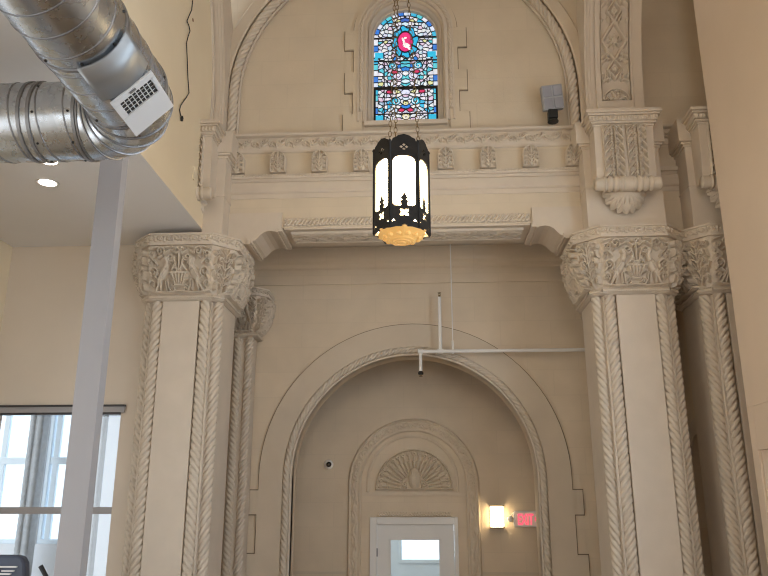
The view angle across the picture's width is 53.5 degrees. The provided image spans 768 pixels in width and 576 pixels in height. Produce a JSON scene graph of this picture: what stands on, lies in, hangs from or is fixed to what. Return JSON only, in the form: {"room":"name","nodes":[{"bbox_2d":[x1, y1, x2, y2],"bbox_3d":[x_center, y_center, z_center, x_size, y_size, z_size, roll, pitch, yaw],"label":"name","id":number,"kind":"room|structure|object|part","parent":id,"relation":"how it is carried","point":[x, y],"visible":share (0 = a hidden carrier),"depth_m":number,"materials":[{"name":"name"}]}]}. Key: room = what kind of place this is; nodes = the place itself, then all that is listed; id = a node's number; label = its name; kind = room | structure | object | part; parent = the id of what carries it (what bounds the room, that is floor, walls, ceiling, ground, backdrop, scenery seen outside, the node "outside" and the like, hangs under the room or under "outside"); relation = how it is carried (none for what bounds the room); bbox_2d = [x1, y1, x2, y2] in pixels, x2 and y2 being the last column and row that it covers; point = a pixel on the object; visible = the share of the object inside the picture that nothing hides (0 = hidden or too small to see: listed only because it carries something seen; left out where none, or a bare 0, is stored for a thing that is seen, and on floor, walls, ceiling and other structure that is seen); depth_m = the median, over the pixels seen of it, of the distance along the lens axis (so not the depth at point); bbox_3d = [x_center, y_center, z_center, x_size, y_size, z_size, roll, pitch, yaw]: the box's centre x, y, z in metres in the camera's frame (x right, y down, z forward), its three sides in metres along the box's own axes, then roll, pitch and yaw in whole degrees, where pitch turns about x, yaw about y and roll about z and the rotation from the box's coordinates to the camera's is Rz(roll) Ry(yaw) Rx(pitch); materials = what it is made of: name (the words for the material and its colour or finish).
{"room":"converted church gym","nodes":[
{"label":"converted church gym","id":0,"kind":"room"},
{"bbox_2d":[0,240,12,332],"bbox_3d":[-4.745,-0.471,-0.189,0.160,5.000,17.250,-1,-16,3],"label":"wall","id":1,"kind":"structure","parent":0,"point":[5,249],"depth_m":8.42,"materials":[{"name":"beige paint"}]},
{"bbox_2d":[0,0,173,163],"bbox_3d":[-1.890,-2.154,0.938,3.014,0.553,9.757,4,-17,-13],"label":"air duct","id":2,"kind":"object","parent":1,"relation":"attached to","point":[112,99],"visible":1,"depth_m":4.18,"materials":[{"name":"metal"}]},
{"bbox_2d":[122,82,154,111],"bbox_3d":[-1.339,-1.044,4.160,0.154,0.144,0.123,-1,-16,3],"label":"grille","id":3,"kind":"object","parent":2,"relation":"attached to","point":[144,93],"depth_m":4.17,"materials":[{"name":"white metal"}]},
{"bbox_2d":[110,70,173,135],"bbox_3d":[-1.337,-1.019,4.231,0.213,0.200,0.365,-1,-16,3],"label":"register","id":4,"kind":"object","parent":2,"relation":"attached to","point":[142,102],"depth_m":4.20,"materials":[{"name":"grey paint"}]},
{"bbox_2d":[0,415,120,575],"bbox_3d":[-4.338,2.475,9.022,4.500,4.450,2.200,-1,-16,3],"label":"wall","id":5,"kind":"structure","parent":0,"point":[44,554],"depth_m":9.75,"materials":[{"name":"white paint"}]},
{"bbox_2d":[0,416,25,543],"bbox_3d":[-5.428,2.226,10.163,1.510,2.240,0.090,-1,-16,3],"label":"window","id":6,"kind":"structure","parent":5,"relation":"in","point":[5,460],"depth_m":10.09,"materials":[{"name":"white paint"}]},
{"bbox_2d":[36,415,108,543],"bbox_3d":[-4.055,2.205,10.090,0.800,2.240,0.090,-1,-16,3],"label":"window","id":7,"kind":"structure","parent":5,"relation":"in","point":[53,459],"depth_m":10.00,"materials":[{"name":"glass"}]},
{"bbox_2d":[0,245,145,575],"bbox_3d":[-3.302,1.917,7.956,2.300,4.930,0.160,-1,-16,3],"label":"wall","id":8,"kind":"structure","parent":0,"point":[40,335],"depth_m":8.27,"materials":[{"name":"paint"}]},
{"bbox_2d":[0,404,125,513],"bbox_3d":[-3.423,2.337,7.816,1.420,2.245,0.210,-1,-16,3],"label":"window","id":9,"kind":"structure","parent":8,"relation":"in","point":[108,409],"depth_m":8.01,"materials":[{"name":"paint"}]},
{"bbox_2d":[0,11,201,246],"bbox_3d":[-3.644,-2.890,0.498,2.559,0.170,16.950,-1,-16,3],"label":"ceiling","id":10,"kind":"structure","parent":0,"point":[32,214],"depth_m":7.28,"materials":[{"name":"grey paint"}]},
{"bbox_2d":[35,178,59,187],"bbox_3d":[-3.045,-0.961,6.897,0.208,0.028,0.208,-1,-16,3],"label":"recessed light","id":11,"kind":"object","parent":10,"relation":"in","point":[45,182],"visible":1,"depth_m":6.89,"materials":[{"name":"white paint"}]},
{"bbox_2d":[38,180,55,185],"bbox_3d":[-3.045,-0.954,6.895,0.152,0.004,0.152,-1,-16,3],"label":"diffuser","id":12,"kind":"object","parent":11,"relation":"attached to","point":[40,182],"depth_m":6.89,"materials":[{"name":"white plastic"}]},
{"bbox_2d":[42,162,60,165],"bbox_3d":[-2.848,-1.087,6.461,0.208,0.028,0.208,-1,-16,3],"label":"recessed light","id":13,"kind":"object","parent":10,"relation":"in","point":[57,163],"visible":0.35,"depth_m":6.52,"materials":[{"name":"white paint"}]},
{"bbox_2d":[122,0,211,228],"bbox_3d":[-2.438,-5.141,0.817,0.123,4.669,16.450,-1,-16,3],"label":"wall","id":14,"kind":"structure","parent":0,"point":[162,24],"depth_m":7.43,"materials":[{"name":"beige paint"}]},
{"bbox_2d":[179,0,192,120],"bbox_3d":[-1.958,-2.355,7.627,0.032,1.556,0.235,-1,-16,3],"label":"wire","id":15,"kind":"object","parent":14,"relation":"hanging from","point":[181,117],"visible":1,"depth_m":7.59,"materials":[{"name":"black rubber"}]},
{"bbox_2d":[192,167,195,179],"bbox_3d":[-1.947,-1.169,7.783,0.024,0.137,0.042,-1,-16,3],"label":"wall plate","id":16,"kind":"object","parent":14,"relation":"attached to","point":[194,168],"visible":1,"depth_m":7.78,"materials":[{"name":"beige paint"}]},
{"bbox_2d":[210,0,232,130],"bbox_3d":[-2.143,-3.617,8.095,0.610,3.560,2.710,-1,-16,3],"label":"rib","id":17,"kind":"object","parent":14,"relation":"attached to","point":[221,12],"visible":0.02,"depth_m":8.56,"materials":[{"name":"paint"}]},
{"bbox_2d":[202,131,238,235],"bbox_3d":[-1.766,-1.014,8.574,0.282,1.205,0.867,-1,-16,3],"label":"wall","id":18,"kind":"structure","parent":0,"point":[216,213],"depth_m":8.21,"materials":[{"name":"paint"}]},
{"bbox_2d":[196,119,225,213],"bbox_3d":[-2.113,-1.223,8.067,0.770,1.065,0.335,-1,-16,3],"label":"bracket","id":19,"kind":"object","parent":18,"relation":"attached to","point":[212,130],"visible":0.14,"depth_m":8.04,"materials":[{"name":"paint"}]},
{"bbox_3d":[-2.120,-1.684,8.058,0.690,0.050,0.016,-1,-16,3],"label":"egg moulding","id":20,"kind":"part","parent":19,"relation":"part of","materials":[{"name":"paint"}]},
{"bbox_3d":[-2.113,-1.653,8.191,0.770,0.170,0.335,-1,-16,3],"label":"crown","id":21,"kind":"part","parent":19,"relation":"part of","materials":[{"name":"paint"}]},
{"bbox_2d":[291,241,524,247],"bbox_3d":[1.039,-0.430,10.228,6.500,0.100,3.100,-1,-16,3],"label":"ceiling","id":22,"kind":"structure","parent":0,"point":[501,243],"depth_m":9.67,"materials":[{"name":"paint"}]},
{"bbox_2d":[418,244,584,376],"bbox_3d":[1.450,0.243,9.353,2.084,1.678,0.068,-1,-16,3],"label":"pipe","id":23,"kind":"object","parent":22,"relation":"hanging from","point":[440,350],"visible":0.99,"depth_m":9.21,"materials":[{"name":"white metal"}]},
{"bbox_3d":[0.836,0.120,9.424,0.026,1.403,0.026,-8,-18,25],"label":"hanger rod","id":24,"kind":"part","parent":23,"relation":"part of","materials":[{"name":"white paint"}]},
{"bbox_2d":[221,244,601,575],"bbox_3d":[0.320,2.071,9.156,5.100,5.300,0.410,-1,-16,3],"label":"wall","id":25,"kind":"structure","parent":0,"point":[505,296],"depth_m":9.57,"materials":[{"name":"paint"}]},
{"bbox_3d":[0.377,-0.294,9.690,4.970,0.460,0.130,-1,-16,3],"label":"cornice","id":26,"kind":"part","parent":25,"relation":"part of","materials":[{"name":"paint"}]},
{"bbox_2d":[246,324,589,575],"bbox_3d":[0.351,2.533,8.963,3.960,4.305,0.163,-1,-16,3],"label":"trim","id":27,"kind":"structure","parent":25,"relation":"attached to","point":[271,503],"depth_m":9.13,"materials":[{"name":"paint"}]},
{"bbox_2d":[391,540,439,575],"bbox_3d":[0.533,3.888,10.762,3.000,2.700,1.740,-1,-16,3],"label":"wall","id":28,"kind":"structure","parent":0,"point":[397,569],"depth_m":11.47,"materials":[{"name":"white paint"}]},
{"bbox_2d":[398,540,438,562],"bbox_3d":[0.822,3.648,11.643,1.210,1.050,0.090,-1,-16,3],"label":"window","id":29,"kind":"structure","parent":28,"relation":"in","point":[400,560],"depth_m":11.49,"materials":[{"name":"white paint"}]},
{"bbox_2d":[293,360,538,575],"bbox_3d":[0.855,2.369,10.186,6.050,5.300,0.150,-1,-16,3],"label":"wall","id":30,"kind":"structure","parent":0,"point":[450,397],"depth_m":10.16,"materials":[{"name":"paint"}]},
{"bbox_2d":[324,460,332,468],"bbox_3d":[-0.740,2.354,10.161,0.128,0.128,0.083,-1,-16,3],"label":"camera","id":31,"kind":"object","parent":30,"relation":"attached to","point":[328,464],"visible":1,"depth_m":10.15,"materials":[{"name":"white paint"}]},
{"bbox_2d":[343,418,484,575],"bbox_3d":[0.386,3.322,9.821,1.850,3.265,0.075,-1,-16,3],"label":"door surround","id":32,"kind":"object","parent":30,"relation":"attached to","point":[408,469],"visible":1,"depth_m":10.05,"materials":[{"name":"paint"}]},
{"bbox_3d":[0.388,2.348,10.125,1.360,0.795,0.030,-1,-16,3],"label":"lunette frame","id":33,"kind":"part","parent":32,"relation":"part of","materials":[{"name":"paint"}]},
{"bbox_2d":[370,517,458,575],"bbox_3d":[0.391,3.956,9.710,1.145,1.985,0.175,-1,-16,3],"label":"door","id":34,"kind":"structure","parent":30,"relation":"in","point":[383,530],"depth_m":9.88,"materials":[{"name":"white paint"}]},
{"bbox_2d":[293,571,538,574],"bbox_3d":[0.925,3.644,9.730,5.900,0.035,0.012,-1,-16,3],"label":"trim","id":35,"kind":"structure","parent":30,"relation":"attached to","point":[294,572],"depth_m":9.71,"materials":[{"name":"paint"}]},
{"bbox_2d":[489,505,504,527],"bbox_3d":[1.460,2.955,9.850,0.190,0.290,0.103,-1,-16,3],"label":"wall sconce","id":36,"kind":"object","parent":30,"relation":"attached to","point":[496,511],"visible":1,"depth_m":9.81,"materials":[{"name":"white glass"}]},
{"bbox_2d":[507,511,535,526],"bbox_3d":[1.791,2.982,9.837,0.410,0.200,0.077,-1,-16,3],"label":"exit sign","id":37,"kind":"object","parent":30,"relation":"attached to","point":[520,518],"visible":0.83,"depth_m":9.81,"materials":[{"name":"red plastic"}]},
{"bbox_2d":[507,514,512,521],"bbox_3d":[1.629,2.973,9.838,0.085,0.098,0.057,-1,-16,3],"label":"lamp","id":38,"kind":"object","parent":37,"relation":"attached to","point":[509,518],"depth_m":9.81,"materials":[{"name":"white paint"}]},
{"bbox_2d":[230,0,706,244],"bbox_3d":[1.031,-2.729,9.042,6.020,4.740,0.610,-1,-16,3],"label":"wall","id":39,"kind":"structure","parent":0,"point":[294,77],"depth_m":8.72,"materials":[{"name":"paint"}]},
{"bbox_2d":[230,125,579,245],"bbox_3d":[0.227,-1.125,8.595,3.885,1.169,0.658,-1,-16,3],"label":"entablature","id":40,"kind":"object","parent":39,"relation":"attached to","point":[530,178],"visible":0.82,"depth_m":8.38,"materials":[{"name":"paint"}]},
{"bbox_3d":[0.208,-1.651,8.468,3.815,0.230,0.085,-1,-16,3],"label":"cornice","id":41,"kind":"part","parent":40,"relation":"part of","materials":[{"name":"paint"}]},
{"bbox_3d":[0.209,-1.247,8.370,3.815,0.100,0.050,-1,-16,3],"label":"bead moulding","id":42,"kind":"part","parent":40,"relation":"part of","materials":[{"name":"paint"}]},
{"bbox_3d":[0.254,-0.588,8.495,2.660,0.018,0.550,-1,-16,3],"label":"soffit frame","id":43,"kind":"part","parent":40,"relation":"part of","materials":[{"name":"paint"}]},
{"bbox_2d":[540,84,563,124],"bbox_3d":[1.849,-2.021,8.386,0.256,0.432,0.237,-1,-16,3],"label":"light","id":44,"kind":"object","parent":40,"relation":"on","point":[552,101],"visible":1,"depth_m":8.32,"materials":[{"name":"grey"}]},
{"bbox_2d":[364,1,447,126],"bbox_3d":[0.248,-2.604,8.879,0.944,1.650,0.220,-1,-16,3],"label":"window","id":45,"kind":"structure","parent":39,"relation":"in","point":[426,28],"depth_m":8.95,"materials":[{"name":"glass"}]},
{"bbox_3d":[0.247,-1.844,8.639,0.944,0.055,0.180,-1,-16,3],"label":"sill","id":46,"kind":"part","parent":45,"relation":"part of","materials":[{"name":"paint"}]},
{"bbox_3d":[0.253,-2.604,8.972,0.744,1.479,0.001,-1,-16,3],"label":"stained glass","id":47,"kind":"part","parent":45,"relation":"part of","materials":[{"name":"multicoloured glass"}]},
{"bbox_2d":[227,0,584,133],"bbox_3d":[0.193,-3.016,8.876,4.280,2.660,0.106,-1,-16,3],"label":"trim","id":48,"kind":"structure","parent":39,"relation":"attached to","point":[556,8],"depth_m":8.76,"materials":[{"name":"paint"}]},
{"bbox_2d":[343,0,469,130],"bbox_3d":[0.249,-2.665,8.828,1.430,1.938,0.084,-1,-16,4],"label":"trim","id":49,"kind":"structure","parent":39,"relation":"attached to","point":[454,36],"depth_m":8.78,"materials":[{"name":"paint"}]},
{"bbox_3d":[0.249,-2.774,8.850,1.083,1.599,0.053,-1,-16,3],"label":"cable moulding","id":50,"kind":"part","parent":49,"relation":"part of","materials":[{"name":"paint"}]},
{"bbox_2d":[660,123,678,190],"bbox_3d":[3.038,-1.424,8.270,0.330,0.775,0.085,-1,-16,3],"label":"trim","id":51,"kind":"structure","parent":39,"relation":"attached to","point":[669,175],"depth_m":8.22,"materials":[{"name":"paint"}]},
{"bbox_2d":[571,119,721,228],"bbox_3d":[3.046,-1.088,8.318,1.974,1.205,0.867,-1,-16,3],"label":"wall","id":52,"kind":"structure","parent":0,"point":[595,212],"depth_m":7.93,"materials":[{"name":"paint"}]},
{"bbox_2d":[576,0,644,110],"bbox_3d":[2.460,-3.687,7.849,0.610,3.560,2.710,-1,-16,3],"label":"rib","id":53,"kind":"object","parent":52,"relation":"on","point":[609,31],"visible":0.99,"depth_m":8.31,"materials":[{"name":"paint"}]},
{"bbox_3d":[2.471,-3.732,7.785,0.300,3.000,1.930,-1,-16,3],"label":"carved panel","id":54,"kind":"part","parent":53,"relation":"part of","materials":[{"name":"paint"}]},
{"bbox_2d":[580,107,662,213],"bbox_3d":[2.465,-1.293,7.823,0.770,1.065,0.335,-1,-16,3],"label":"bracket","id":55,"kind":"object","parent":52,"relation":"attached to","point":[622,149],"visible":1,"depth_m":7.77,"materials":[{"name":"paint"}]},
{"bbox_3d":[2.465,-1.723,7.947,0.770,0.170,0.335,-1,-16,3],"label":"crown","id":56,"kind":"part","parent":55,"relation":"part of","materials":[{"name":"paint"}]},
{"bbox_3d":[2.458,-1.754,7.814,0.690,0.050,0.016,-1,-16,3],"label":"egg moulding","id":57,"kind":"part","parent":55,"relation":"part of","materials":[{"name":"paint"}]},
{"bbox_2d":[681,106,719,207],"bbox_3d":[3.519,-1.310,7.766,0.770,1.065,0.335,-1,-16,3],"label":"bracket","id":58,"kind":"object","parent":52,"relation":"attached to","point":[696,119],"visible":0.15,"depth_m":7.77,"materials":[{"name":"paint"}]},
{"bbox_3d":[3.519,-1.740,7.891,0.770,0.170,0.335,-1,-16,3],"label":"crown","id":59,"kind":"part","parent":58,"relation":"part of","materials":[{"name":"paint"}]},
{"bbox_3d":[3.511,-1.770,7.758,0.690,0.050,0.016,-1,-16,3],"label":"egg moulding","id":60,"kind":"part","parent":58,"relation":"part of","materials":[{"name":"paint"}]},
{"bbox_2d":[675,304,712,575],"bbox_3d":[4.043,2.132,9.367,0.490,5.300,3.000,-1,-16,3],"label":"wall","id":61,"kind":"structure","parent":0,"point":[690,414],"depth_m":9.47,"materials":[{"name":"paint"}]},
{"bbox_2d":[693,0,767,564],"bbox_3d":[3.291,-2.728,0.285,0.875,9.600,17.400,-1,-16,3],"label":"wall","id":62,"kind":"structure","parent":0,"point":[732,34],"depth_m":6.84,"materials":[{"name":"beige paint"}]},
{"bbox_2d":[747,398,767,551],"bbox_3d":[3.256,2.266,5.660,0.140,2.985,1.475,-1,-16,3],"label":"door","id":63,"kind":"structure","parent":62,"relation":"in","point":[758,410],"depth_m":6.52,"materials":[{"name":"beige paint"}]},
{"bbox_3d":[0.622,-7.398,1.683,6.210,0.150,17.600,-1,-16,3],"label":"ceiling","id":64,"kind":"structure","parent":0,"visible":0},
{"bbox_2d":[372,0,430,245],"bbox_3d":[0.137,-3.008,6.594,0.410,5.561,0.458,10,-19,-31],"label":"pendant lantern","id":65,"kind":"object","parent":64,"relation":"hanging from","point":[401,178],"visible":1,"depth_m":5.82,"materials":[{"name":"black metal"}]},
{"bbox_3d":[-0.079,-0.755,5.925,0.026,0.718,0.026,-5,-17,17],"label":"corner rod","id":66,"kind":"part","parent":65,"relation":"part of","materials":[{"name":"black metal"}]},
{"bbox_3d":[-0.017,-0.795,5.844,0.010,0.770,0.216,11,-19,-33],"label":"iron panel","id":67,"kind":"part","parent":65,"relation":"part of","materials":[{"name":"black"}]},
{"bbox_3d":[-0.005,-0.746,5.838,0.008,0.592,0.201,11,-19,-33],"label":"glass panel","id":68,"kind":"part","parent":65,"relation":"part of","materials":[{"name":"white glass"}]},
{"bbox_3d":[0.045,-0.804,5.754,0.026,0.718,0.026,-5,-17,17],"label":"corner rod","id":69,"kind":"part","parent":65,"relation":"part of","materials":[{"name":"black metal"}]},
{"bbox_3d":[0.088,-2.355,6.464,0.024,2.864,0.171,13,-21,-39],"label":"chain","id":70,"kind":"part","parent":65,"relation":"part of","materials":[{"name":"black metal"}]},
{"bbox_3d":[0.112,-2.390,6.343,0.027,2.864,0.173,-6,-17,19],"label":"chain","id":71,"kind":"part","parent":65,"relation":"part of","materials":[{"name":"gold metal"}]},
{"bbox_3d":[0.137,-0.387,5.837,0.355,0.062,0.410,1,-16,-5],"label":"lamp shade","id":72,"kind":"part","parent":65,"relation":"part of","materials":[{"name":"brown metal"}]},
{"bbox_3d":[0.152,-0.817,5.768,0.216,0.770,0.010,1,-16,-5],"label":"iron panel","id":73,"kind":"part","parent":65,"relation":"part of","materials":[{"name":"black metal"}]},
{"bbox_3d":[0.151,-0.766,5.767,0.201,0.592,0.008,1,-16,-5],"label":"glass panel","id":74,"kind":"part","parent":65,"relation":"part of","materials":[{"name":"white glass"}]},
{"bbox_3d":[0.211,-2.367,6.423,0.176,2.864,0.029,3,-16,-10],"label":"chain","id":75,"kind":"part","parent":65,"relation":"part of","materials":[{"name":"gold metal"}]},
{"bbox_3d":[0.260,-0.799,5.772,0.026,0.718,0.026,-5,-17,17],"label":"corner rod","id":76,"kind":"part","parent":65,"relation":"part of","materials":[{"name":"black metal"}]},
{"bbox_3d":[0.293,-0.739,5.862,0.008,0.592,0.201,-7,-18,24],"label":"glass panel","id":77,"kind":"part","parent":65,"relation":"part of","materials":[{"name":"white glass"}]},
{"bbox_3d":[0.306,-0.787,5.870,0.010,0.770,0.216,-7,-18,24],"label":"iron panel","id":78,"kind":"part","parent":65,"relation":"part of","materials":[{"name":"black"}]},
{"bbox_3d":[0.352,-0.745,5.960,0.026,0.718,0.026,-5,-17,17],"label":"corner rod","id":79,"kind":"part","parent":65,"relation":"part of","materials":[{"name":"black metal"}]},
{"bbox_3d":[-1.293,2.613,1.301,11.200,0.100,22.200,-1,-16,3],"label":"floor","id":80,"kind":"structure","parent":0,"visible":0},
{"bbox_2d":[0,555,47,575],"bbox_3d":[-2.860,2.669,4.946,0.800,1.695,1.850,-1,-16,3],"label":"exercise machine","id":81,"kind":"object","parent":80,"relation":"on","point":[10,565],"visible":1,"depth_m":5.77,"materials":[{"name":"black plastic"}]},
{"bbox_3d":[-2.528,2.207,5.649,0.092,0.298,0.056,-1,-16,3],"label":"handrail","id":82,"kind":"part","parent":81,"relation":"part of","materials":[{"name":"black rubber"}]},
{"bbox_2d":[13,415,49,575],"bbox_3d":[-4.406,2.687,9.486,0.255,4.300,0.255,-1,-16,3],"label":"column","id":83,"kind":"structure","parent":80,"relation":"on","point":[26,530],"depth_m":9.48,"materials":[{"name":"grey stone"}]},
{"bbox_3d":[-4.457,2.616,9.421,0.073,3.800,0.073,-1,-16,3],"label":"rope moulding","id":84,"kind":"part","parent":83,"relation":"part of","materials":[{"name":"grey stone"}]},
{"bbox_3d":[-4.364,2.615,9.416,0.073,3.800,0.073,-1,-16,3],"label":"rope moulding","id":85,"kind":"part","parent":83,"relation":"part of","materials":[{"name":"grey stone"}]},
{"bbox_2d":[54,156,128,575],"bbox_3d":[-2.163,1.201,5.475,0.210,4.930,0.134,-1,-16,3],"label":"square post","id":86,"kind":"object","parent":80,"relation":"on","point":[73,541],"visible":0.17,"depth_m":5.59,"materials":[{"name":"paint"}]},
{"bbox_2d":[86,415,108,575],"bbox_3d":[-3.582,2.674,9.442,0.150,4.300,0.150,-1,-16,3],"label":"column","id":87,"kind":"structure","parent":80,"relation":"on","point":[105,418],"depth_m":9.44,"materials":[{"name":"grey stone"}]},
{"bbox_2d":[121,232,255,575],"bbox_3d":[-2.079,1.912,7.793,1.198,4.850,1.198,-1,-16,3],"label":"carved column","id":88,"kind":"structure","parent":80,"relation":"on","point":[193,287],"depth_m":7.68,"materials":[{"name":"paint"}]},
{"bbox_3d":[-2.452,1.998,7.496,0.116,3.800,0.116,-1,-16,3],"label":"rope moulding","id":89,"kind":"part","parent":88,"relation":"part of","materials":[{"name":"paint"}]},
{"bbox_3d":[-2.349,1.976,7.420,0.116,3.800,0.116,-1,-16,3],"label":"rope moulding","id":90,"kind":"part","parent":88,"relation":"part of","materials":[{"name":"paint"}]},
{"bbox_3d":[-1.848,1.968,7.393,0.116,3.800,0.116,-1,-16,3],"label":"rope moulding","id":91,"kind":"part","parent":88,"relation":"part of","materials":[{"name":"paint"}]},
{"bbox_3d":[-1.737,1.987,7.458,0.116,3.800,0.116,-1,-16,3],"label":"rope moulding","id":92,"kind":"part","parent":88,"relation":"part of","materials":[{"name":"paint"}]},
{"bbox_2d":[228,212,291,260],"bbox_3d":[-1.388,-0.566,8.557,0.615,0.365,0.610,-1,-16,3],"label":"corbel","id":93,"kind":"object","parent":88,"relation":"on","point":[261,234],"visible":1,"depth_m":8.31,"materials":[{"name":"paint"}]},
{"bbox_2d":[221,287,275,575],"bbox_3d":[-1.706,2.325,8.934,0.658,4.690,0.658,-1,-16,3],"label":"column","id":94,"kind":"structure","parent":80,"relation":"on","point":[255,320],"depth_m":9.02,"materials":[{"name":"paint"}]},
{"bbox_3d":[-1.780,2.437,8.802,0.102,3.800,0.102,-1,-16,3],"label":"rope moulding","id":95,"kind":"part","parent":94,"relation":"part of","materials":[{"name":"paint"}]},
{"bbox_3d":[-1.644,2.435,8.795,0.102,3.800,0.102,-1,-16,3],"label":"rope moulding","id":96,"kind":"part","parent":94,"relation":"part of","materials":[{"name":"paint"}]},
{"bbox_2d":[560,223,704,575],"bbox_3d":[2.544,1.841,7.547,1.198,4.850,1.198,-1,-16,3],"label":"carved column","id":97,"kind":"structure","parent":80,"relation":"on","point":[624,280],"depth_m":7.42,"materials":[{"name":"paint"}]},
{"bbox_2d":[525,206,582,255],"bbox_3d":[1.892,-0.617,8.382,0.615,0.365,0.610,-1,-16,3],"label":"corbel","id":98,"kind":"object","parent":97,"relation":"on","point":[551,227],"visible":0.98,"depth_m":8.14,"materials":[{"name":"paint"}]},
{"bbox_3d":[2.171,1.927,7.249,0.116,3.800,0.116,-1,-16,3],"label":"rope moulding","id":99,"kind":"part","parent":97,"relation":"part of","materials":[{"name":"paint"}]},
{"bbox_3d":[2.274,1.905,7.174,0.116,3.800,0.116,-1,-16,3],"label":"rope moulding","id":100,"kind":"part","parent":97,"relation":"part of","materials":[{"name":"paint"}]},
{"bbox_3d":[2.775,1.897,7.147,0.116,3.800,0.116,-1,-16,3],"label":"rope moulding","id":101,"kind":"part","parent":97,"relation":"part of","materials":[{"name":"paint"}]},
{"bbox_3d":[2.886,1.915,7.211,0.116,3.800,0.116,-1,-16,3],"label":"rope moulding","id":102,"kind":"part","parent":97,"relation":"part of","materials":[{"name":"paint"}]},
{"bbox_2d":[674,222,767,575],"bbox_3d":[3.622,1.824,7.489,1.198,4.850,1.198,-1,-16,3],"label":"carved column","id":103,"kind":"structure","parent":80,"relation":"on","point":[704,298],"depth_m":7.45,"materials":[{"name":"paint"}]},
{"bbox_3d":[3.249,1.910,7.192,0.116,3.800,0.116,-1,-16,3],"label":"rope moulding","id":104,"kind":"part","parent":103,"relation":"part of","materials":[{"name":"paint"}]},
{"bbox_3d":[3.352,1.888,7.116,0.116,3.800,0.116,-1,-16,3],"label":"rope moulding","id":105,"kind":"part","parent":103,"relation":"part of","materials":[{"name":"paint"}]},
{"label":"outside","id":106,"kind":"structure","parent":0,"visible":0},
{"bbox_2d":[402,540,454,558],"bbox_3d":[2.576,15.088,43.969,120.000,0.200,67.000,-1,-16,3],"label":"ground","id":107,"kind":"structure","parent":106,"point":[411,549],"depth_m":42.05,"materials":[{"name":"white"}]},
{"bbox_2d":[0,415,71,538],"bbox_3d":[-8.267,4.318,22.165,8.600,8.200,6.400,-1,-16,3],"label":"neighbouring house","id":108,"kind":"structure","parent":107,"relation":"on","point":[11,497],"depth_m":18.97,"materials":[{"name":"white"}]}
]}

